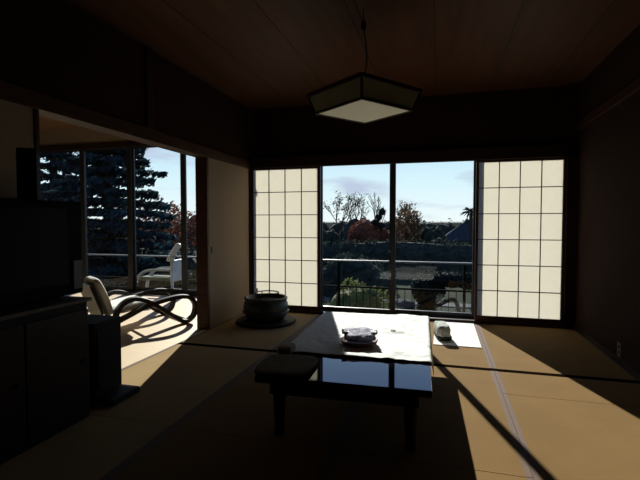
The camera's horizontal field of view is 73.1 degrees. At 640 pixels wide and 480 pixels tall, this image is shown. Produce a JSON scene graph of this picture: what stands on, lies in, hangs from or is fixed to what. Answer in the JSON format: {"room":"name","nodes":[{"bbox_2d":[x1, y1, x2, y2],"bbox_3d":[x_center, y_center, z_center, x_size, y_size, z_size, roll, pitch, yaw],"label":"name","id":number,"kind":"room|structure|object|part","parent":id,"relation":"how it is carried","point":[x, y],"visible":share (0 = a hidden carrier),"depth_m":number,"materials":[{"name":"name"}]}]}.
{"room":"traditional dwelling","nodes":[
{"label":"traditional dwelling","id":0,"kind":"room"},
{"bbox_2d":[39,116,83,130],"bbox_3d":[-3.922,-1.683,3.100,4.450,0.080,8.000,1,2,15],"label":"ceiling","id":1,"kind":"structure","parent":0,"point":[45,123],"depth_m":6.74,"materials":[{"name":"brown wood"}]},
{"bbox_2d":[40,128,196,296],"bbox_3d":[-2.973,-0.387,6.802,4.130,2.800,0.180,1,2,15],"label":"wall","id":2,"kind":"structure","parent":0,"point":[73,136],"depth_m":6.91,"materials":[{"name":"paint"}]},
{"bbox_2d":[40,151,87,264],"bbox_3d":[-4.391,-0.342,7.229,1.170,2.245,0.030,1,2,15],"label":"window","id":3,"kind":"structure","parent":2,"relation":"attached to","point":[62,151],"depth_m":7.10,"materials":[{"name":"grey metal"}]},
{"bbox_2d":[79,147,133,289],"bbox_3d":[-3.422,-0.330,6.924,0.980,2.245,0.030,1,2,15],"label":"window","id":4,"kind":"structure","parent":2,"relation":"on","point":[128,149],"depth_m":6.83,"materials":[{"name":"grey metal"}]},
{"bbox_2d":[132,146,181,291],"bbox_3d":[-2.517,-0.321,6.709,1.000,2.245,0.030,1,2,15],"label":"window","id":5,"kind":"structure","parent":2,"relation":"attached to","point":[133,149],"depth_m":6.80,"materials":[{"name":"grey metal"}]},
{"bbox_2d":[180,153,196,293],"bbox_3d":[-1.659,-0.310,6.435,0.920,2.245,0.030,1,2,15],"label":"window","id":6,"kind":"structure","parent":2,"relation":"attached to","point":[183,177],"depth_m":6.54,"materials":[{"name":"brown metal"}]},
{"bbox_2d":[0,0,248,327],"bbox_3d":[-1.835,-0.219,2.131,0.120,2.570,7.140,1,2,15],"label":"wall","id":7,"kind":"structure","parent":0,"point":[58,49],"depth_m":3.31,"materials":[{"name":"brown paint"}]},
{"bbox_2d":[33,109,40,199],"bbox_3d":[-1.727,0.113,2.592,0.130,1.770,0.030,1,2,15],"label":"trim","id":8,"kind":"structure","parent":7,"relation":"attached to","point":[35,111],"depth_m":2.54,"materials":[{"name":"red wood"}]},
{"bbox_2d":[0,80,249,168],"bbox_3d":[-1.868,-0.800,2.029,0.140,0.100,6.970,1,2,15],"label":"beam","id":9,"kind":"structure","parent":7,"relation":"attached to","point":[48,106],"depth_m":3.06,"materials":[{"name":"red wood"}]},
{"bbox_2d":[121,329,206,368],"bbox_3d":[-1.462,0.984,3.555,0.105,0.054,1.890,1,2,15],"label":"trim","id":10,"kind":"structure","parent":7,"relation":"attached to","point":[144,355],"depth_m":3.78,"materials":[{"name":"beige wood"}]},
{"bbox_2d":[195,157,209,329],"bbox_3d":[-1.209,0.040,4.455,0.132,1.770,0.040,1,2,15],"label":"trim","id":11,"kind":"structure","parent":7,"relation":"attached to","point":[201,163],"depth_m":4.43,"materials":[{"name":"red wood"}]},
{"bbox_2d":[0,292,639,479],"bbox_3d":[-2.087,1.088,2.606,8.310,0.182,7.820,1,2,15],"label":"floor","id":12,"kind":"structure","parent":0,"point":[197,412],"depth_m":2.40,"materials":[{"name":"brown wicker"}]},
{"bbox_2d":[0,296,91,464],"bbox_3d":[-1.629,0.685,1.917,0.390,0.680,1.230,1,2,15],"label":"tv cabinet","id":13,"kind":"object","parent":12,"relation":"on","point":[45,385],"visible":0.9,"depth_m":2.15,"materials":[{"name":"black wood"}]},
{"bbox_3d":[-1.463,0.687,1.871,0.015,0.560,0.390,1,2,15],"label":"door","id":14,"kind":"part","parent":13,"relation":"part of","materials":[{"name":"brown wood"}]},
{"bbox_2d":[0,197,82,313],"bbox_3d":[-1.601,0.070,2.052,0.260,0.540,0.970,1,2,15],"label":"television","id":15,"kind":"object","parent":13,"relation":"on","point":[41,240],"visible":1,"depth_m":2.21,"materials":[{"name":"black plastic"}]},
{"bbox_2d":[16,147,39,199],"bbox_3d":[-1.542,-0.345,2.282,0.090,0.270,0.095,-1,2,-24],"label":"loudspeaker","id":16,"kind":"object","parent":15,"relation":"on","point":[27,159],"visible":0.85,"depth_m":2.25,"materials":[{"name":"black plastic"}]},
{"bbox_2d":[72,260,82,288],"bbox_3d":[-1.373,0.194,2.445,0.012,0.160,0.060,1,2,15],"label":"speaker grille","id":17,"kind":"object","parent":15,"relation":"attached to","point":[77,272],"depth_m":2.44,"materials":[{"name":"black metal"}]},
{"bbox_3d":[-1.358,0.672,2.252,0.015,0.560,0.380,1,2,15],"label":"door","id":18,"kind":"part","parent":13,"relation":"part of","materials":[{"name":"brown wood"}]},
{"bbox_2d":[88,314,139,406],"bbox_3d":[-1.401,0.748,2.744,0.410,0.490,0.240,1,2,15],"label":"box","id":19,"kind":"object","parent":12,"relation":"on","point":[107,388],"visible":0.68,"depth_m":2.69,"materials":[{"name":"black wood"}]},
{"bbox_3d":[-1.332,0.728,2.730,0.010,0.370,0.190,1,2,15],"label":"door","id":20,"kind":"part","parent":19,"relation":"part of","materials":[{"name":"black wood"}]},
{"bbox_2d":[81,276,196,322],"bbox_3d":[-1.980,0.639,4.698,1.081,0.551,0.664,-2,3,-42],"label":"lounge chair","id":21,"kind":"object","parent":12,"relation":"on","point":[100,304],"visible":0.97,"depth_m":4.43,"materials":[{"name":"white fabric"}]},
{"bbox_2d":[84,276,112,314],"bbox_3d":[-2.273,0.568,4.436,0.080,0.405,0.526,-28,19,-38],"label":"cushion","id":22,"kind":"object","parent":21,"relation":"on","point":[102,297],"depth_m":4.27,"materials":[{"name":"white fabric"}]},
{"bbox_2d":[110,295,146,312],"bbox_3d":[-2.077,0.685,4.616,0.424,0.090,0.525,-11,9,-41],"label":"seat cushion","id":23,"kind":"object","parent":21,"relation":"on","point":[131,306],"depth_m":4.45,"materials":[{"name":"white fabric"}]},
{"bbox_3d":[-2.155,0.731,4.948,0.793,0.350,0.064,-2,3,-42],"label":"arm rail","id":24,"kind":"part","parent":21,"relation":"part of","materials":[{"name":"black wood"}]},
{"bbox_3d":[-1.756,0.748,4.500,0.793,0.350,0.064,-2,3,-42],"label":"arm rail","id":25,"kind":"part","parent":21,"relation":"part of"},
{"bbox_3d":[-2.116,0.742,4.983,0.911,0.316,0.064,-2,3,-42],"label":"rail","id":26,"kind":"part","parent":21,"relation":"part of","materials":[{"name":"black wood"}]},
{"bbox_3d":[-1.717,0.760,4.535,0.911,0.316,0.064,-2,3,-42],"label":"rail","id":27,"kind":"part","parent":21,"relation":"part of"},
{"bbox_2d":[236,314,295,328],"bbox_3d":[-0.599,0.892,4.802,0.660,0.040,0.660,1,2,15],"label":"stand","id":28,"kind":"object","parent":12,"relation":"on","point":[243,321],"visible":0.52,"depth_m":4.60,"materials":[{"name":"black wood"}]},
{"bbox_2d":[243,293,288,321],"bbox_3d":[-0.599,0.748,4.796,0.517,0.248,0.517,1,2,15],"label":"ceramic piece","id":29,"kind":"object","parent":28,"relation":"on","point":[270,308],"visible":0.97,"depth_m":4.61,"materials":[{"name":"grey ceramic"}]},
{"bbox_2d":[255,290,278,299],"bbox_3d":[-0.589,0.612,4.788,0.274,0.072,0.274,1,2,15],"label":"trivet","id":30,"kind":"object","parent":29,"relation":"on","point":[262,294],"visible":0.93,"depth_m":4.78,"materials":[{"name":"grey metal"}]},
{"bbox_2d":[255,352,431,450],"bbox_3d":[0.273,0.824,2.854,0.870,0.330,1.580,1,2,13],"label":"table","id":31,"kind":"object","parent":12,"relation":"on","point":[385,381],"visible":0.52,"depth_m":2.15,"materials":[{"name":"black paint"}]},
{"bbox_3d":[-0.211,0.865,2.261,0.080,0.294,0.080,1,2,13],"label":"leg","id":32,"kind":"part","parent":31,"relation":"part of","materials":[{"name":"black wood"}]},
{"bbox_2d":[254,354,317,377],"bbox_3d":[-0.175,0.665,2.297,0.300,0.028,0.347,0,2,12],"label":"pad","id":33,"kind":"object","parent":31,"relation":"on","point":[276,365],"visible":1,"depth_m":2.24,"materials":[{"name":"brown fabric"}]},
{"bbox_2d":[278,342,295,353],"bbox_3d":[-0.196,0.644,2.557,0.094,0.052,0.136,0,2,11],"label":"folded towel","id":34,"kind":"object","parent":31,"relation":"on","point":[284,348],"visible":0.93,"depth_m":2.51,"materials":[{"name":"beige fabric"}]},
{"bbox_2d":[290,311,433,374],"bbox_3d":[0.336,0.693,3.048,0.878,0.138,1.212,1,2,13],"label":"tablecloth","id":35,"kind":"object","parent":31,"relation":"on","point":[411,340],"visible":0.88,"depth_m":2.87,"materials":[{"name":"white fabric"}]},
{"bbox_2d":[340,336,377,347],"bbox_3d":[0.244,0.635,2.704,0.236,0.031,0.236,0,2,1],"label":"serving tray","id":36,"kind":"object","parent":35,"relation":"on","point":[343,341],"visible":0.62,"depth_m":2.63,"materials":[{"name":"red paint"}]},
{"bbox_2d":[341,327,377,341],"bbox_3d":[0.248,0.594,2.715,0.226,0.061,0.178,0,2,4],"label":"wrapped package","id":37,"kind":"object","parent":36,"relation":"on","point":[354,334],"visible":1,"depth_m":2.67},
{"bbox_3d":[0.441,0.871,2.107,0.080,0.294,0.080,1,2,13],"label":"leg","id":38,"kind":"part","parent":31,"relation":"part of","materials":[{"name":"black wood"}]},
{"bbox_2d":[178,342,639,383],"bbox_3d":[0.464,0.989,3.472,3.660,0.051,0.060,1,2,15],"label":"trim","id":39,"kind":"structure","parent":12,"relation":"attached to","point":[181,343],"depth_m":3.22,"materials":[{"name":"wood"}]},
{"bbox_2d":[288,310,563,328],"bbox_3d":[0.902,0.912,5.051,3.660,0.080,0.180,1,2,15],"label":"trim","id":40,"kind":"structure","parent":12,"relation":"attached to","point":[431,318],"depth_m":4.79,"materials":[{"name":"red wood"}]},
{"bbox_2d":[251,166,320,311],"bbox_3d":[-0.428,-0.014,5.327,0.900,1.750,0.030,1,2,15],"label":"screen","id":41,"kind":"object","parent":40,"relation":"on","point":[285,201],"visible":0.86,"depth_m":5.32,"materials":[{"name":"white paper"}]},
{"bbox_2d":[474,157,566,324],"bbox_3d":[2.128,0.014,4.618,0.885,1.750,0.030,1,2,15],"label":"screen","id":42,"kind":"object","parent":40,"relation":"on","point":[520,214],"visible":1,"depth_m":4.62,"materials":[{"name":"white paper"}]},
{"bbox_2d":[433,321,481,347],"bbox_3d":[1.353,0.927,4.321,0.410,0.004,0.975,1,2,15],"label":"sheet","id":43,"kind":"object","parent":12,"relation":"on","point":[464,334],"visible":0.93,"depth_m":4.17,"materials":[{"name":"white paper"}]},
{"bbox_2d":[433,321,451,340],"bbox_3d":[1.174,0.864,4.140,0.142,0.140,0.324,0,2,5],"label":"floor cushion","id":44,"kind":"object","parent":43,"relation":"on","point":[442,330],"visible":1,"depth_m":4.02,"materials":[{"name":"grey fabric"}]},
{"bbox_2d":[69,0,639,109],"bbox_3d":[0.018,-1.516,1.805,3.880,0.052,7.600,1,2,15],"label":"ceiling","id":45,"kind":"structure","parent":0,"point":[260,54],"depth_m":3.36,"materials":[{"name":"brown wood"}]},
{"bbox_2d":[307,0,421,123],"bbox_3d":[0.242,-1.196,2.865,0.688,0.680,0.558,-2,3,-37],"label":"pendant lamp","id":46,"kind":"object","parent":45,"relation":"hanging from","point":[361,97],"visible":1,"depth_m":2.78,"materials":[{"name":"white paper"}]},
{"bbox_3d":[0.097,-0.920,2.764,0.041,0.123,0.528,-2,3,-37],"label":"panel","id":47,"kind":"part","parent":46,"relation":"part of","materials":[{"name":"paper"}]},
{"bbox_3d":[0.224,-1.299,2.701,0.034,0.462,0.429,1,2,23],"label":"cord","id":48,"kind":"part","parent":46,"relation":"part of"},
{"bbox_3d":[0.294,-0.866,2.917,0.448,0.004,0.448,-2,3,-37],"label":"panel","id":49,"kind":"part","parent":46,"relation":"part of","materials":[{"name":"paper"}]},
{"bbox_3d":[0.294,-0.929,2.914,0.558,0.141,0.558,-2,3,-37],"label":"frame","id":50,"kind":"part","parent":46,"relation":"part of","materials":[{"name":"brown wood"}]},
{"bbox_3d":[0.443,-0.919,2.721,0.528,0.123,0.041,-2,3,-37],"label":"panel","id":51,"kind":"part","parent":46,"relation":"part of","materials":[{"name":"paper"}]},
{"bbox_2d":[251,86,566,157],"bbox_3d":[0.910,-1.312,4.992,3.660,0.610,0.120,1,2,15],"label":"wall","id":52,"kind":"structure","parent":0,"point":[529,116],"depth_m":4.83,"materials":[{"name":"brown paint"}]},
{"bbox_2d":[248,108,251,294],"bbox_3d":[-0.931,-0.349,5.437,0.135,2.570,0.060,1,2,15],"label":"trim","id":53,"kind":"structure","parent":52,"relation":"attached to","point":[249,109],"depth_m":5.40,"materials":[{"name":"red wood"}]},
{"bbox_2d":[321,166,322,305],"bbox_3d":[-0.404,-0.079,5.442,0.907,1.870,0.030,1,2,15],"label":"window","id":54,"kind":"structure","parent":52,"relation":"in","point":[321,166],"depth_m":5.31,"materials":[{"name":"brown metal"}]},
{"bbox_2d":[321,164,395,313],"bbox_3d":[0.424,-0.068,5.176,0.952,1.870,0.030,1,2,15],"label":"window","id":55,"kind":"structure","parent":52,"relation":"in","point":[393,174],"depth_m":5.06,"materials":[{"name":"brown metal"}]},
{"bbox_2d":[249,144,578,168],"bbox_3d":[0.886,-0.939,4.920,3.660,0.130,0.080,1,2,15],"label":"trim","id":56,"kind":"structure","parent":52,"relation":"attached to","point":[555,150],"depth_m":4.83,"materials":[{"name":"brown wood"}]},
{"bbox_2d":[389,164,471,317],"bbox_3d":[1.297,-0.060,4.971,0.987,1.870,0.030,1,2,15],"label":"window","id":57,"kind":"structure","parent":52,"relation":"in","point":[397,311],"depth_m":5.06,"materials":[{"name":"brown metal"}]},
{"bbox_2d":[472,161,475,318],"bbox_3d":[2.139,-0.050,4.701,0.900,1.870,0.030,1,2,15],"label":"window","id":58,"kind":"structure","parent":52,"relation":"in","point":[474,176],"depth_m":4.81,"materials":[{"name":"brown metal"}]},
{"bbox_2d":[575,24,639,372],"bbox_3d":[1.788,-0.179,1.127,0.120,2.570,7.140,1,2,15],"label":"wall","id":59,"kind":"structure","parent":0,"point":[608,236],"depth_m":3.55,"materials":[{"name":"brown paint"}]},
{"bbox_2d":[563,82,580,328],"bbox_3d":[2.614,-0.313,4.523,0.105,2.570,0.190,1,2,15],"label":"trim","id":60,"kind":"structure","parent":59,"relation":"attached to","point":[573,89],"depth_m":4.43,"materials":[{"name":"brown wood"}]},
{"bbox_2d":[574,325,639,381],"bbox_3d":[1.703,1.032,1.121,0.015,0.050,6.950,1,2,15],"label":"baseboard","id":61,"kind":"structure","parent":59,"relation":"attached to","point":[616,359],"depth_m":3.51,"materials":[{"name":"brown wood"}]},
{"bbox_2d":[577,77,639,128],"bbox_3d":[1.698,-1.027,1.041,0.025,0.070,6.950,1,2,15],"label":"trim","id":62,"kind":"structure","parent":59,"relation":"attached to","point":[634,86],"depth_m":3.52,"materials":[{"name":"red wood"}]},
{"bbox_2d":[617,342,621,357],"bbox_3d":[2.329,0.854,3.365,0.010,0.110,0.070,1,2,15],"label":"wall socket","id":63,"kind":"object","parent":59,"relation":"attached to","point":[619,345],"visible":1,"depth_m":3.35,"materials":[{"name":"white plastic"}]},
{"label":"outside","id":64,"kind":"structure","parent":0,"visible":0},
{"bbox_3d":[-1.686,1.298,6.698,11.200,0.120,1.540,1,2,15],"label":"balcony","id":65,"kind":"object","parent":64,"visible":0},
{"bbox_2d":[137,243,181,288],"bbox_3d":[-2.619,0.632,7.147,0.864,1.178,0.412,0,2,11],"label":"garden chair","id":66,"kind":"object","parent":65,"relation":"on","point":[175,270],"visible":0.65,"depth_m":7.00,"materials":[{"name":"white plastic"}]},
{"bbox_3d":[-2.729,0.844,7.018,0.704,0.765,0.044,0,2,11],"label":"arm","id":67,"kind":"part","parent":66,"relation":"part of"},
{"bbox_3d":[-2.654,0.629,7.168,0.567,0.060,0.300,0,2,11],"label":"seat","id":68,"kind":"part","parent":66,"relation":"part of","materials":[{"name":"white plastic"}]},
{"bbox_3d":[-2.661,0.831,7.351,0.704,0.765,0.044,0,2,11],"label":"arm","id":69,"kind":"part","parent":66,"relation":"part of"},
{"bbox_3d":[-2.371,0.858,6.946,0.073,0.741,0.036,0,2,11],"label":"leg","id":70,"kind":"part","parent":66,"relation":"part of","materials":[{"name":"white plastic"}]},
{"bbox_3d":[-2.350,0.497,7.101,0.054,0.350,0.340,0,2,11],"label":"backrest","id":71,"kind":"part","parent":66,"relation":"part of","materials":[{"name":"white plastic"}]},
{"bbox_2d":[88,254,471,312],"bbox_3d":[-1.526,0.751,7.255,11.200,0.930,0.060,1,2,15],"label":"balcony railing","id":72,"kind":"object","parent":65,"relation":"on","point":[338,285],"visible":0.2,"depth_m":6.63,"materials":[{"name":"metal"}]},
{"bbox_3d":[-1.526,0.703,7.254,11.200,0.025,0.030,1,2,15],"label":"rail","id":73,"kind":"part","parent":72,"relation":"part of","materials":[{"name":"metal"}]},
{"bbox_3d":[-1.526,0.299,7.238,11.200,0.025,0.060,1,2,15],"label":"handrail","id":74,"kind":"part","parent":72,"relation":"part of","materials":[{"name":"grey metal"}]},
{"bbox_3d":[0.295,0.783,6.751,0.040,0.905,0.040,1,2,15],"label":"post","id":75,"kind":"part","parent":72,"relation":"part of","materials":[{"name":"metal"}]},
{"bbox_3d":[2.088,0.803,6.255,0.040,0.905,0.040,1,2,15],"label":"post","id":76,"kind":"part","parent":72,"relation":"part of","materials":[{"name":"metal"}]},
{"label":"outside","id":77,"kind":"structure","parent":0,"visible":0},
{"bbox_2d":[180,248,470,312],"bbox_3d":[9.880,1.573,54.440,130.000,0.377,100.000,1,2,15],"label":"ground","id":78,"kind":"structure","parent":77,"point":[400,282],"depth_m":21.91,"materials":[{"name":"green plant"}]},
{"bbox_2d":[40,153,100,229],"bbox_3d":[-15.616,-3.556,25.562,7.059,12.500,6.210,-1,3,-29],"label":"conifer","id":79,"kind":"object","parent":78,"relation":"on","point":[55,165],"visible":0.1,"depth_m":24.80,"materials":[{"name":"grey plant"}]},
{"bbox_2d":[88,265,119,285],"bbox_3d":[-10.609,1.974,18.166,6.692,2.182,3.098,1,2,15],"label":"clipped hedge","id":80,"kind":"object","parent":78,"relation":"on","point":[103,280],"visible":0.06,"depth_m":17.64,"materials":[{"name":"green plant"}]},
{"bbox_2d":[41,148,193,286],"bbox_3d":[-10.044,-2.876,20.984,7.456,11.500,7.659,1,2,15],"label":"conifer","id":81,"kind":"object","parent":78,"relation":"on","point":[104,175],"visible":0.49,"depth_m":19.86,"materials":[{"name":"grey plant"}]},
{"bbox_2d":[94,238,196,289],"bbox_3d":[-9.464,1.322,23.401,9.768,3.054,3.445,1,2,15],"label":"clipped hedge","id":82,"kind":"object","parent":78,"relation":"on","point":[191,264],"visible":0.06,"depth_m":22.09,"materials":[{"name":"green plant"}]},
{"bbox_2d":[122,197,195,250],"bbox_3d":[-11.867,-0.435,32.444,5.271,5.746,6.165,2,3,40],"label":"autumn tree","id":83,"kind":"object","parent":78,"relation":"on","point":[177,218],"visible":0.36,"depth_m":32.30,"materials":[{"name":"red plant"}]},
{"bbox_2d":[187,205,195,258],"bbox_3d":[-9.808,-1.339,38.003,4.972,7.118,2.900,1,3,33],"label":"bare tree","id":84,"kind":"object","parent":78,"relation":"on","point":[195,205],"visible":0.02,"depth_m":37.41,"materials":[{"name":"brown plant"}]},
{"bbox_2d":[115,215,468,247],"bbox_3d":[1.003,-1.448,64.031,122.994,5.712,12.876,1,2,15],"label":"woodland","id":85,"kind":"object","parent":78,"relation":"on","point":[446,228],"visible":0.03,"depth_m":62.43,"materials":[{"name":"green plant"}]},
{"bbox_2d":[323,228,340,245],"bbox_3d":[0.487,0.541,37.282,2.718,3.412,3.433,1,2,15],"label":"evergreen tree","id":86,"kind":"object","parent":78,"relation":"on","point":[331,236],"visible":0.38,"depth_m":36.61,"materials":[{"name":"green plant"}]},
{"bbox_2d":[323,191,364,235],"bbox_3d":[2.443,-1.641,44.711,5.107,7.172,3.673,-1,3,-30],"label":"bare tree","id":87,"kind":"object","parent":78,"relation":"on","point":[337,197],"visible":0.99,"depth_m":44.57,"materials":[{"name":"grey plant"}]},
{"bbox_2d":[341,191,369,224],"bbox_3d":[3.939,-1.941,49.502,3.828,7.421,2.805,1,2,15],"label":"bare tree","id":88,"kind":"object","parent":78,"relation":"on","point":[349,199],"visible":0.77,"depth_m":49.73,"materials":[{"name":"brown plant"}]},
{"bbox_2d":[324,277,388,308],"bbox_3d":[1.158,2.173,14.298,2.507,2.011,2.331,1,2,15],"label":"topiary bush","id":89,"kind":"object","parent":78,"relation":"on","point":[370,297],"visible":0.35,"depth_m":13.68,"materials":[{"name":"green plant"}]},
{"bbox_2d":[323,252,396,296],"bbox_3d":[1.708,1.724,22.458,4.709,2.321,2.927,1,2,15],"label":"hedge","id":90,"kind":"object","parent":78,"relation":"on","point":[366,272],"visible":0.55,"depth_m":21.73,"materials":[{"name":"green plant"}]},
{"bbox_2d":[347,219,388,242],"bbox_3d":[4.164,0.162,37.656,3.831,4.141,3.875,1,2,15],"label":"autumn tree","id":91,"kind":"object","parent":78,"relation":"on","point":[364,230],"visible":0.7,"depth_m":36.48,"materials":[{"name":"red plant"}]},
{"bbox_2d":[366,191,386,222],"bbox_3d":[7.290,-2.402,55.691,2.624,7.838,1.898,1,2,15],"label":"bare tree","id":92,"kind":"object","parent":78,"relation":"on","point":[374,207],"visible":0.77,"depth_m":55.84,"materials":[{"name":"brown plant"}]},
{"bbox_2d":[371,207,385,228],"bbox_3d":[4.915,-0.273,37.060,1.513,5.057,0.886,1,2,15],"label":"pine","id":93,"kind":"object","parent":78,"relation":"on","point":[381,210],"visible":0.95,"depth_m":36.80,"materials":[{"name":"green plant"}]},
{"bbox_2d":[382,299,403,308],"bbox_3d":[2.745,2.690,16.582,1.065,0.807,0.806,1,2,15],"label":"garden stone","id":94,"kind":"object","parent":78,"relation":"on","point":[400,303],"visible":0.18,"depth_m":16.27,"materials":[{"name":"grey stone"}]},
{"bbox_2d":[324,297,470,308],"bbox_3d":[5.345,2.961,19.404,28.000,0.160,0.800,1,2,15],"label":"garden path","id":95,"kind":"structure","parent":78,"relation":"on","point":[451,305],"depth_m":19.32,"materials":[{"name":"stone"}]},
{"bbox_2d":[323,237,472,277],"bbox_3d":[5.776,1.183,30.620,27.964,2.831,3.360,1,2,16],"label":"hedge","id":96,"kind":"object","parent":78,"relation":"on","point":[405,251],"visible":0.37,"depth_m":29.53,"materials":[{"name":"green plant"}]},
{"bbox_2d":[398,298,414,309],"bbox_3d":[3.402,2.712,17.441,0.886,0.686,0.678,1,2,15],"label":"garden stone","id":97,"kind":"object","parent":78,"relation":"on","point":[409,304],"visible":0.25,"depth_m":17.12,"materials":[{"name":"grey stone"}]},
{"bbox_2d":[396,200,422,242],"bbox_3d":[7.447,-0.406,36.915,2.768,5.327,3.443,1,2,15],"label":"autumn tree","id":98,"kind":"object","parent":78,"relation":"on","point":[408,216],"visible":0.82,"depth_m":36.05,"materials":[{"name":"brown plant"}]},
{"bbox_2d":[415,224,446,243],"bbox_3d":[9.434,0.442,36.894,2.744,3.637,3.069,1,2,15],"label":"evergreen tree","id":99,"kind":"object","parent":78,"relation":"on","point":[429,235],"visible":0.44,"depth_m":36.03,"materials":[{"name":"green plant"}]},
{"bbox_2d":[411,270,471,311],"bbox_3d":[4.508,2.088,15.026,2.697,2.085,1.384,1,2,15],"label":"pruned pine","id":100,"kind":"object","parent":78,"relation":"on","point":[442,279],"visible":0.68,"depth_m":14.87,"materials":[{"name":"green plant"}]},
{"bbox_2d":[445,224,468,245],"bbox_3d":[16.607,0.140,44.208,8.400,3.650,6.400,1,2,15],"label":"house","id":101,"kind":"structure","parent":78,"relation":"on","point":[461,232],"depth_m":42.77,"materials":[{"name":"stone"}]},
{"bbox_2d":[460,207,472,245],"bbox_3d":[10.394,0.128,29.842,1.312,4.807,1.463,2,3,41],"label":"palm tree","id":102,"kind":"object","parent":78,"relation":"on","point":[470,211],"visible":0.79,"depth_m":29.70,"materials":[{"name":"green plant"}]}
]}

